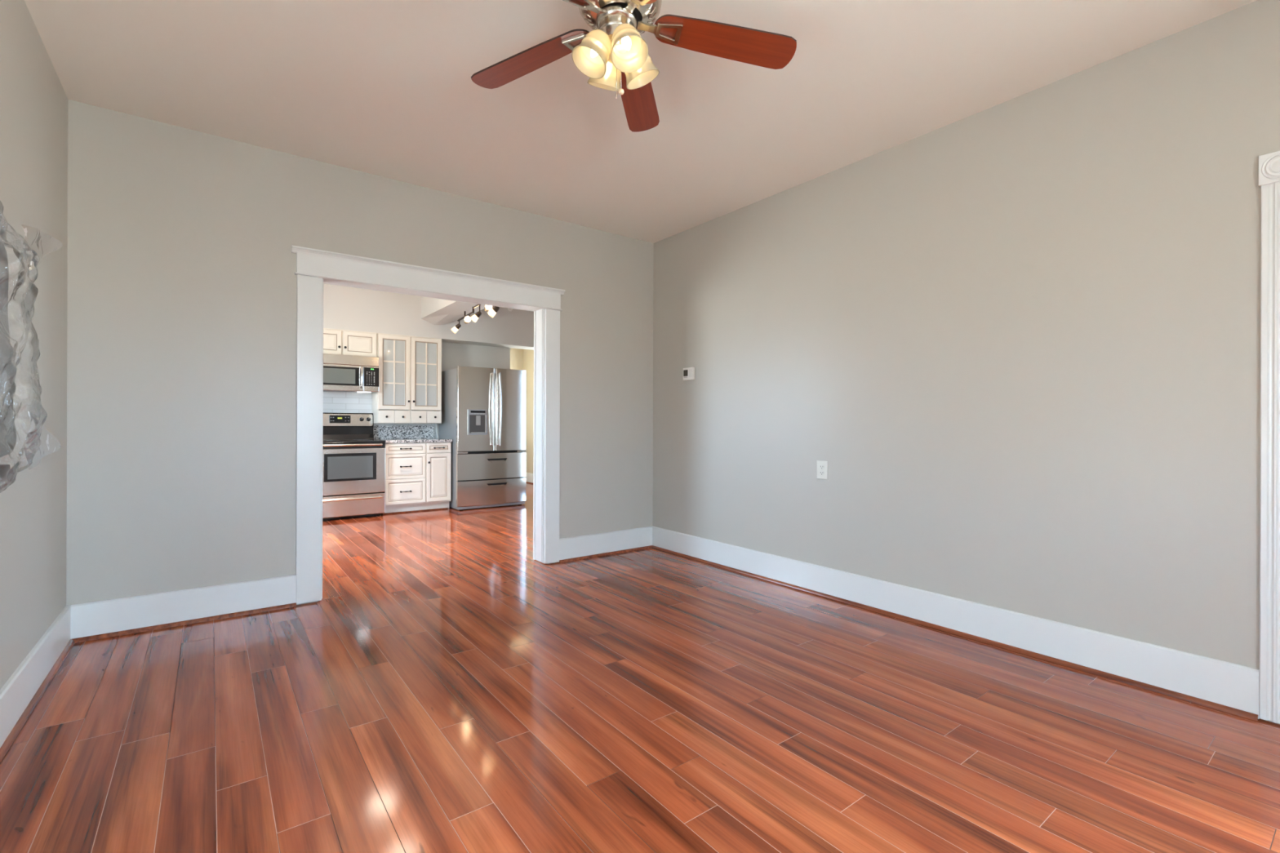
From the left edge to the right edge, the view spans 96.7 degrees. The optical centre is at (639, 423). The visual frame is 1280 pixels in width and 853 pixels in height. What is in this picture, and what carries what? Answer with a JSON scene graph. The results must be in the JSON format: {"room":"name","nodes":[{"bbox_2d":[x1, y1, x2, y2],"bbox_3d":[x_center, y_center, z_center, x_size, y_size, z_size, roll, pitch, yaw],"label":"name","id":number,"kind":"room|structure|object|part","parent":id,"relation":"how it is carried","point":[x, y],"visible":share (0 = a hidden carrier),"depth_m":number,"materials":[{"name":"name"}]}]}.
{"room":"empty living room","nodes":[
{"label":"empty living room","id":0,"kind":"room"},
{"bbox_2d":[0,0,67,689],"bbox_3d":[-1.327,-0.262,0.650,0.160,2.786,5.558,0,0,-37],"label":"wall","id":1,"kind":"structure","parent":0,"point":[33,100],"depth_m":2.36,"materials":[{"name":"paint"}]},
{"bbox_2d":[0,200,62,493],"bbox_3d":[-1.732,-0.203,1.477,0.188,0.918,1.365,0,0,-37],"label":"plastic sheet","id":2,"kind":"object","parent":1,"relation":"attached to","point":[38,443],"visible":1,"depth_m":1.68,"materials":[{"name":"clear plastic wrap"}]},
{"bbox_2d":[0,464,10,483],"bbox_3d":[-1.669,0.155,1.334,0.120,0.068,0.740,0,0,-37],"label":"wall art","id":3,"kind":"object","parent":2,"relation":"attached to","point":[4,468],"depth_m":1.62,"materials":[{"name":"wood"}]},
{"bbox_3d":[-1.682,-0.210,1.367,0.136,0.640,0.810,0,0,-37],"label":"padded panel","id":4,"kind":"part","parent":2,"relation":"part of","materials":[{"name":"clear plastic"}]},
{"bbox_2d":[0,604,71,747],"bbox_3d":[-1.308,1.034,0.768,0.018,0.186,5.398,0,0,-37],"label":"baseboard","id":5,"kind":"structure","parent":1,"relation":"attached to","point":[15,695],"depth_m":2.28,"materials":[{"name":"white paint"}]},
{"bbox_2d":[0,639,75,764],"bbox_3d":[-1.288,1.121,0.772,0.019,0.019,5.380,0,0,-37],"label":"trim","id":6,"kind":"structure","parent":1,"relation":"attached to","point":[6,745],"depth_m":2.25,"materials":[{"name":"brown wood"}]},
{"bbox_2d":[66,99,653,605],"bbox_3d":[-0.839,-0.343,4.609,5.708,2.950,0.176,0,0,-37],"label":"wall","id":7,"kind":"structure","parent":0,"point":[182,291],"depth_m":3.33,"materials":[{"name":"paint"}]},
{"bbox_2d":[70,574,296,639],"bbox_3d":[-2.525,1.030,3.219,0.994,0.186,0.018,0,0,-37],"label":"baseboard","id":8,"kind":"structure","parent":7,"relation":"attached to","point":[106,616],"depth_m":3.17,"materials":[{"name":"white paint"}]},
{"bbox_2d":[71,602,296,643],"bbox_3d":[-2.514,1.117,3.205,0.994,0.019,0.019,0,0,-37],"label":"trim","id":9,"kind":"structure","parent":7,"relation":"attached to","point":[291,605],"depth_m":3.17,"materials":[{"name":"brown wood"}]},
{"bbox_2d":[291,245,564,604],"bbox_3d":[-1.441,0.022,4.139,1.899,2.209,0.242,0,0,-37],"label":"door frame","id":10,"kind":"structure","parent":7,"relation":"in","point":[315,268],"depth_m":3.84,"materials":[{"name":"white paint"}]},
{"bbox_3d":[-2.070,0.100,3.559,0.136,2.036,0.020,0,0,-37],"label":"casing","id":11,"kind":"part","parent":10,"relation":"part of","materials":[{"name":"white paint"}]},
{"bbox_3d":[-1.508,0.048,4.228,1.839,2.156,0.020,0,0,-37],"label":"casing","id":12,"kind":"part","parent":10,"relation":"part of","materials":[{"name":"white paint"}]},
{"bbox_3d":[-0.708,0.105,4.587,0.128,2.036,0.020,0,0,-37],"label":"casing","id":13,"kind":"part","parent":10,"relation":"part of","materials":[{"name":"white paint"}]},
{"bbox_2d":[421,296,484,324],"bbox_3d":[-1.344,-1.563,6.494,1.249,0.513,3.447,0,0,-37],"label":"ceiling","id":14,"kind":"structure","parent":7,"relation":"attached to","point":[435,311],"depth_m":7.12,"materials":[{"name":"grey paint"}]},
{"bbox_2d":[450,303,499,333],"bbox_3d":[-1.679,-1.201,5.968,0.150,0.329,1.956,0,0,-35],"label":"track light","id":15,"kind":"object","parent":14,"relation":"attached to","point":[491,312],"visible":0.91,"depth_m":6.04,"materials":[{"name":"white glass"}]},
{"bbox_3d":[-2.194,-1.106,6.748,0.089,0.088,0.075,0,0,4],"label":"lamp shade","id":16,"kind":"part","parent":15,"relation":"part of","materials":[{"name":"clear glass"}]},
{"bbox_3d":[-1.920,-1.147,6.304,0.076,0.076,0.079,0,0,-37],"label":"lamp shade","id":17,"kind":"part","parent":15,"relation":"part of","materials":[{"name":"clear glass"}]},
{"bbox_3d":[-1.651,-1.244,5.975,0.034,0.076,1.937,0,0,-33],"label":"rail","id":18,"kind":"part","parent":15,"relation":"part of","materials":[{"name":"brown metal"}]},
{"bbox_3d":[-1.760,-1.116,6.062,0.089,0.088,0.075,0,0,4],"label":"lamp shade","id":19,"kind":"part","parent":15,"relation":"part of","materials":[{"name":"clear glass"}]},
{"bbox_3d":[-1.519,-1.158,5.671,0.076,0.076,0.079,0,0,-37],"label":"lamp shade","id":20,"kind":"part","parent":15,"relation":"part of","materials":[{"name":"white glass"}]},
{"bbox_3d":[-1.453,-1.080,5.592,0.089,0.088,0.075,0,0,4],"label":"lamp shade","id":21,"kind":"part","parent":15,"relation":"part of","materials":[{"name":"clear glass"}]},
{"bbox_2d":[559,526,652,559],"bbox_3d":[-0.277,1.037,4.916,0.960,0.186,0.018,0,0,-37],"label":"baseboard","id":22,"kind":"structure","parent":7,"relation":"attached to","point":[606,542],"depth_m":4.88,"materials":[{"name":"white paint"}]},
{"bbox_2d":[559,545,652,563],"bbox_3d":[-0.266,1.124,4.901,0.960,0.019,0.019,0,0,-37],"label":"trim","id":23,"kind":"structure","parent":7,"relation":"attached to","point":[650,546],"depth_m":4.87,"materials":[{"name":"brown wood"}]},
{"bbox_2d":[337,342,510,439],"bbox_3d":[-3.670,-0.352,7.365,4.190,2.950,0.120,0,0,-37],"label":"wall","id":24,"kind":"structure","parent":0,"point":[453,354],"depth_m":8.23,"materials":[{"name":"grey paint"}]},
{"bbox_2d":[323,328,377,356],"bbox_3d":[-3.689,-0.981,7.041,0.759,0.314,0.348,0,0,-37],"label":"upper cabinet","id":25,"kind":"object","parent":24,"relation":"attached to","point":[335,341],"visible":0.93,"depth_m":6.97,"materials":[{"name":"beige paint"}]},
{"bbox_3d":[-3.769,-0.977,6.812,0.350,0.294,0.019,0,0,-37],"label":"door","id":26,"kind":"part","parent":25,"relation":"part of","materials":[{"name":"beige paint"}]},
{"bbox_2d":[323,353,378,393],"bbox_3d":[-3.658,-0.604,7.000,0.756,0.437,0.452,0,0,-37],"label":"microwave","id":27,"kind":"object","parent":25,"relation":"attached to","point":[341,373],"visible":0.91,"depth_m":6.90,"materials":[{"name":"grey metal"}]},
{"bbox_3d":[-3.629,-0.546,6.817,0.582,0.310,0.022,0,0,-37],"label":"door","id":28,"kind":"part","parent":27,"relation":"part of","materials":[{"name":"silver metal"}]},
{"bbox_3d":[-3.558,-0.763,6.869,0.756,0.118,0.024,0,0,-37],"label":"vent panel","id":29,"kind":"part","parent":27,"relation":"part of","materials":[{"name":"silver metal"}]},
{"bbox_3d":[-3.399,-0.566,6.950,0.032,0.282,0.060,0,0,-37],"label":"handle","id":30,"kind":"part","parent":27,"relation":"part of","materials":[{"name":"silver metal"}]},
{"bbox_3d":[-3.327,-0.545,7.044,0.173,0.310,0.023,0,0,-37],"label":"control panel","id":31,"kind":"part","parent":27,"relation":"part of","materials":[{"name":"black plastic"}]},
{"bbox_3d":[-3.466,-0.976,7.042,0.377,0.294,0.019,0,0,-37],"label":"door","id":32,"kind":"part","parent":25,"relation":"part of","materials":[{"name":"beige paint"}]},
{"bbox_2d":[323,391,437,438],"bbox_3d":[-3.749,-0.312,7.223,2.316,1.030,0.011,0,0,-37],"label":"backsplash","id":33,"kind":"structure","parent":24,"relation":"attached to","point":[333,402],"depth_m":7.27,"materials":[{"name":"white tile"}]},
{"bbox_2d":[372,333,441,423],"bbox_3d":[-3.065,-0.567,7.513,0.800,1.138,0.348,0,0,-37],"label":"upper cabinet","id":34,"kind":"object","parent":24,"relation":"attached to","point":[410,392],"visible":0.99,"depth_m":7.38,"materials":[{"name":"beige paint"}]},
{"bbox_3d":[-3.225,-0.083,7.226,0.194,0.163,0.020,0,0,-37],"label":"spice drawer","id":35,"kind":"part","parent":34,"relation":"part of","materials":[{"name":"beige paint"}]},
{"bbox_3d":[-3.145,-0.648,7.284,0.384,0.952,0.019,0,0,-37],"label":"door","id":36,"kind":"part","parent":34,"relation":"part of","materials":[{"name":"beige paint"}]},
{"bbox_3d":[-3.150,-0.648,7.291,0.260,0.828,0.002,0,0,-37],"label":"glass pane","id":37,"kind":"part","parent":34,"relation":"part of","materials":[{"name":"white glass"}]},
{"bbox_3d":[-3.067,-0.083,7.345,0.196,0.163,0.020,0,0,-37],"label":"spice drawer","id":38,"kind":"part","parent":34,"relation":"part of","materials":[{"name":"beige paint"}]},
{"bbox_3d":[-2.906,-0.082,7.467,0.200,0.163,0.020,0,0,-37],"label":"spice drawer","id":39,"kind":"part","parent":34,"relation":"part of","materials":[{"name":"beige paint"}]},
{"bbox_3d":[-2.825,-0.647,7.526,0.392,0.952,0.019,0,0,-37],"label":"door","id":40,"kind":"part","parent":34,"relation":"part of","materials":[{"name":"beige paint"}]},
{"bbox_3d":[-2.830,-0.647,7.532,0.268,0.828,0.002,0,0,-37],"label":"glass pane","id":41,"kind":"part","parent":34,"relation":"part of","materials":[{"name":"white glass"}]},
{"bbox_3d":[-2.746,-0.082,7.587,0.192,0.163,0.020,0,0,-37],"label":"spice drawer","id":42,"kind":"part","parent":34,"relation":"part of","materials":[{"name":"beige paint"}]},
{"bbox_2d":[323,283,533,350],"bbox_3d":[-3.058,-1.481,7.554,5.388,0.688,0.310,0,0,-37],"label":"wall","id":43,"kind":"structure","parent":24,"relation":"attached to","point":[344,308],"depth_m":7.38,"materials":[{"name":"grey paint"}]},
{"bbox_2d":[510,347,523,369],"bbox_3d":[-2.818,-0.174,10.589,1.660,2.600,0.100,0,0,-37],"label":"wall","id":44,"kind":"structure","parent":0,"point":[516,354],"depth_m":10.87,"materials":[{"name":"beige paint"}]},
{"bbox_2d":[523,349,533,473],"bbox_3d":[-1.602,-0.170,10.223,0.160,2.600,1.950,0,0,-37],"label":"wall","id":45,"kind":"structure","parent":0,"point":[528,354],"depth_m":10.73,"materials":[{"name":"beige paint"}]},
{"bbox_2d":[524,472,533,482],"bbox_3d":[-1.677,1.032,10.170,0.018,0.186,1.950,0,0,-37],"label":"baseboard","id":46,"kind":"structure","parent":45,"relation":"attached to","point":[529,477],"depth_m":10.69,"materials":[{"name":"white paint"}]},
{"bbox_2d":[533,373,533,431],"bbox_3d":[-1.639,-0.390,10.207,0.120,1.120,0.970,0,0,-37],"label":"window","id":47,"kind":"structure","parent":45,"relation":"in","point":[533,373],"depth_m":10.56,"materials":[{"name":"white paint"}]},
{"bbox_2d":[0,483,1279,852],"bbox_3d":[-0.974,1.182,4.781,5.488,0.100,11.500,0,0,-37],"label":"floor","id":48,"kind":"structure","parent":0,"point":[448,687],"depth_m":2.08,"materials":[{"name":"brown wood"}]},
{"bbox_2d":[322,412,386,520],"bbox_3d":[-3.566,0.497,6.890,0.763,1.250,0.726,0,0,-37],"label":"stove","id":49,"kind":"object","parent":48,"relation":"on","point":[353,467],"visible":0.69,"depth_m":6.71,"materials":[{"name":"grey metal"}]},
{"bbox_3d":[-3.744,-0.049,7.100,0.238,0.096,0.006,0,0,-37],"label":"clock panel","id":50,"kind":"part","parent":49,"relation":"part of","materials":[{"name":"black plastic"}]},
{"bbox_3d":[-3.739,-0.040,7.112,0.736,0.150,0.018,0,0,-37],"label":"control panel","id":51,"kind":"part","parent":49,"relation":"part of","materials":[{"name":"silver metal"}]},
{"bbox_3d":[-3.362,0.884,6.619,0.684,0.034,0.047,0,0,-37],"label":"handle","id":52,"kind":"part","parent":49,"relation":"part of","materials":[{"name":"silver metal"}]},
{"bbox_3d":[-3.362,0.256,6.622,0.684,0.034,0.047,0,0,-37],"label":"handle","id":53,"kind":"part","parent":49,"relation":"part of","materials":[{"name":"silver metal"}]},
{"bbox_3d":[-3.382,0.962,6.646,0.756,0.240,0.021,0,0,-37],"label":"storage drawer","id":54,"kind":"part","parent":49,"relation":"part of","materials":[{"name":"silver metal"}]},
{"bbox_3d":[-3.381,0.563,6.645,0.756,0.530,0.023,0,0,-37],"label":"oven door","id":55,"kind":"part","parent":49,"relation":"part of","materials":[{"name":"silver metal"}]},
{"bbox_3d":[-3.384,0.277,6.651,0.757,0.094,0.010,0,0,-37],"label":"rail","id":56,"kind":"part","parent":49,"relation":"part of","materials":[{"name":"silver metal"}]},
{"bbox_2d":[323,439,386,443],"bbox_3d":[-3.538,0.217,6.854,0.763,0.025,0.567,0,0,-37],"label":"cooktop","id":57,"kind":"object","parent":49,"relation":"in","point":[325,441],"depth_m":6.75,"materials":[{"name":"grey glass"}]},
{"bbox_2d":[382,442,426,513],"bbox_3d":[-3.090,0.684,7.314,0.494,0.878,0.640,0,0,-37],"label":"base cabinet","id":58,"kind":"object","parent":48,"relation":"on","point":[405,463],"visible":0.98,"depth_m":7.09,"materials":[{"name":"beige paint"}]},
{"bbox_3d":[-2.921,0.851,7.093,0.480,0.304,0.019,0,0,-37],"label":"drawer","id":59,"kind":"part","parent":58,"relation":"part of","materials":[{"name":"beige paint"}]},
{"bbox_3d":[-2.920,0.540,7.093,0.480,0.306,0.019,0,0,-37],"label":"drawer","id":60,"kind":"part","parent":58,"relation":"part of","materials":[{"name":"beige paint"}]},
{"bbox_3d":[-2.920,0.317,7.093,0.480,0.128,0.019,0,0,-37],"label":"drawer","id":61,"kind":"part","parent":58,"relation":"part of","materials":[{"name":"beige paint"}]},
{"bbox_2d":[373,426,452,443],"bbox_3d":[-2.966,0.140,7.418,0.828,0.210,0.622,0,0,-37],"label":"countertop","id":62,"kind":"structure","parent":58,"relation":"on","point":[391,434],"depth_m":7.56,"materials":[{"name":"stone"}]},
{"bbox_2d":[382,507,448,514],"bbox_3d":[-2.841,1.117,7.232,0.796,0.015,0.016,0,0,-37],"label":"trim","id":63,"kind":"structure","parent":48,"relation":"on","point":[442,508],"depth_m":7.22,"materials":[{"name":"brown wood"}]},
{"bbox_2d":[424,442,451,509],"bbox_3d":[-2.764,0.685,7.560,0.322,0.878,0.640,0,0,-37],"label":"base cabinet","id":64,"kind":"object","parent":48,"relation":"on","point":[437,455],"visible":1,"depth_m":7.33,"materials":[{"name":"beige paint"}]},
{"bbox_3d":[-2.596,0.696,7.338,0.312,0.616,0.019,0,0,-37],"label":"door","id":65,"kind":"part","parent":64,"relation":"part of","materials":[{"name":"beige paint"}]},
{"bbox_3d":[-2.595,0.318,7.338,0.312,0.128,0.019,0,0,-37],"label":"drawer","id":66,"kind":"part","parent":64,"relation":"part of","materials":[{"name":"beige paint"}]},
{"bbox_2d":[439,365,526,510],"bbox_3d":[-2.158,0.197,7.848,0.960,1.858,0.871,0,0,-37],"label":"refrigerator","id":67,"kind":"object","parent":48,"relation":"on","point":[484,409],"visible":0.98,"depth_m":7.51,"materials":[{"name":"grey metal"}]},
{"bbox_3d":[-2.143,-0.182,7.441,0.492,1.100,0.075,0,0,-37],"label":"door","id":68,"kind":"part","parent":67,"relation":"part of","materials":[{"name":"silver metal"}]},
{"bbox_3d":[-1.960,0.915,7.582,0.960,0.324,0.075,0,0,-37],"label":"drawer","id":69,"kind":"part","parent":67,"relation":"part of","materials":[{"name":"silver metal"}]},
{"bbox_3d":[-1.958,0.571,7.582,0.960,0.340,0.075,0,0,-37],"label":"drawer","id":70,"kind":"part","parent":67,"relation":"part of","materials":[{"name":"silver metal"}]},
{"bbox_3d":[-1.946,-0.184,7.507,0.040,0.970,0.072,0,0,-37],"label":"handle","id":71,"kind":"part","parent":67,"relation":"part of","materials":[{"name":"silver metal"}]},
{"bbox_3d":[-1.897,0.822,7.573,0.291,0.046,0.028,0,0,-37],"label":"handle","id":72,"kind":"part","parent":67,"relation":"part of","materials":[{"name":"black metal"}]},
{"bbox_3d":[-1.895,0.494,7.573,0.291,0.046,0.028,0,0,-37],"label":"handle","id":73,"kind":"part","parent":67,"relation":"part of","materials":[{"name":"black metal"}]},
{"bbox_3d":[-1.865,-0.184,7.569,0.040,0.970,0.072,0,0,-37],"label":"handle","id":74,"kind":"part","parent":67,"relation":"part of","materials":[{"name":"silver metal"}]},
{"bbox_3d":[-1.758,-0.181,7.732,0.464,1.100,0.075,0,0,-37],"label":"door","id":75,"kind":"part","parent":67,"relation":"part of","materials":[{"name":"silver metal"}]},
{"bbox_2d":[24,0,1256,243],"bbox_3d":[0.270,-1.700,1.852,4.149,0.100,5.558,0,0,-37],"label":"ceiling","id":76,"kind":"structure","parent":0,"point":[384,88],"depth_m":2.77,"materials":[{"name":"beige paint"}]},
{"bbox_2d":[471,0,796,132],"bbox_3d":[-0.084,-1.416,2.036,1.275,0.470,1.280,0,0,-37],"label":"ceiling fan","id":77,"kind":"object","parent":76,"relation":"hanging from","point":[615,56],"visible":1,"depth_m":2.11,"materials":[{"name":"brown wood"}]},
{"bbox_3d":[-0.432,-1.437,2.252,0.546,0.007,0.148,-6,8,27],"label":"blade","id":78,"kind":"part","parent":77,"relation":"part of","materials":[{"name":"brown wood"}]},
{"bbox_3d":[-0.356,-1.437,1.788,0.148,0.007,0.546,15,16,43],"label":"blade","id":79,"kind":"part","parent":77,"relation":"part of","materials":[{"name":"brown wood"}]},
{"bbox_3d":[-0.173,-1.326,2.029,0.142,0.148,0.133,0,0,-37],"label":"lamp shade","id":80,"kind":"part","parent":77,"relation":"part of","materials":[{"name":"beige glass"}]},
{"bbox_3d":[-0.157,-1.335,2.035,0.040,0.065,0.034,0,0,-37],"label":"bulb","id":81,"kind":"part","parent":77,"relation":"part of","materials":[{"name":"beige glass"}]},
{"bbox_3d":[-0.129,-1.326,2.160,0.133,0.148,0.142,0,0,-37],"label":"lamp shade","id":82,"kind":"part","parent":77,"relation":"part of","materials":[{"name":"beige glass"}]},
{"bbox_3d":[-0.048,-1.335,2.001,0.034,0.065,0.040,0,0,-37],"label":"bulb","id":83,"kind":"part","parent":77,"relation":"part of","materials":[{"name":"beige glass"}]},
{"bbox_3d":[-0.042,-1.326,1.985,0.133,0.148,0.142,0,0,-37],"label":"lamp shade","id":84,"kind":"part","parent":77,"relation":"part of","materials":[{"name":"beige glass"}]},
{"bbox_3d":[-0.015,-1.436,2.467,0.148,0.007,0.546,-11,-7,8],"label":"blade","id":85,"kind":"part","parent":77,"relation":"part of","materials":[{"name":"brown wood"}]},
{"bbox_3d":[0.003,-1.326,2.116,0.142,0.148,0.133,0,0,-37],"label":"lamp shade","id":86,"kind":"part","parent":77,"relation":"part of","materials":[{"name":"beige glass"}]},
{"bbox_3d":[0.108,-1.435,1.718,0.148,0.007,0.546,13,-1,-28],"label":"blade","id":87,"kind":"part","parent":77,"relation":"part of","materials":[{"name":"brown wood"}]},
{"bbox_3d":[0.319,-1.435,2.137,0.546,0.007,0.148,5,-12,-9],"label":"blade","id":88,"kind":"part","parent":77,"relation":"part of","materials":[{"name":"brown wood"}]},
{"bbox_2d":[652,0,1279,724],"bbox_3d":[1.857,-0.252,3.053,0.160,2.786,5.558,0,0,-37],"label":"wall","id":89,"kind":"structure","parent":0,"point":[1017,340],"depth_m":2.85,"materials":[{"name":"paint"}]},
{"bbox_2d":[683,367,694,380],"bbox_3d":[0.413,-0.417,4.811,0.027,0.106,0.125,0,0,-37],"label":"thermostat","id":90,"kind":"object","parent":89,"relation":"attached to","point":[688,372],"visible":1,"depth_m":4.79,"materials":[{"name":"white plastic"}]},
{"bbox_2d":[816,460,827,479],"bbox_3d":[1.207,0.310,3.772,0.008,0.122,0.083,0,0,-37],"label":"wall outlet","id":91,"kind":"object","parent":89,"relation":"attached to","point":[822,466],"visible":1,"depth_m":3.77,"materials":[{"name":"beige plastic"}]},
{"bbox_2d":[651,545,1257,721],"bbox_3d":[1.238,1.129,3.688,0.019,0.019,3.768,0,0,-37],"label":"trim","id":92,"kind":"structure","parent":89,"relation":"attached to","point":[1242,713],"depth_m":2.85,"materials":[{"name":"brown wood"}]},
{"bbox_2d":[652,526,1259,719],"bbox_3d":[1.248,1.042,3.706,0.018,0.186,3.788,0,0,-37],"label":"baseboard","id":93,"kind":"structure","parent":89,"relation":"attached to","point":[1232,685],"depth_m":2.85,"materials":[{"name":"white paint"}]},
{"bbox_2d":[1258,151,1279,723],"bbox_3d":[2.715,0.054,1.811,0.105,2.163,1.011,0,0,-37],"label":"door frame","id":94,"kind":"structure","parent":89,"relation":"in","point":[1268,163],"depth_m":2.17,"materials":[{"name":"white paint"}]}
]}

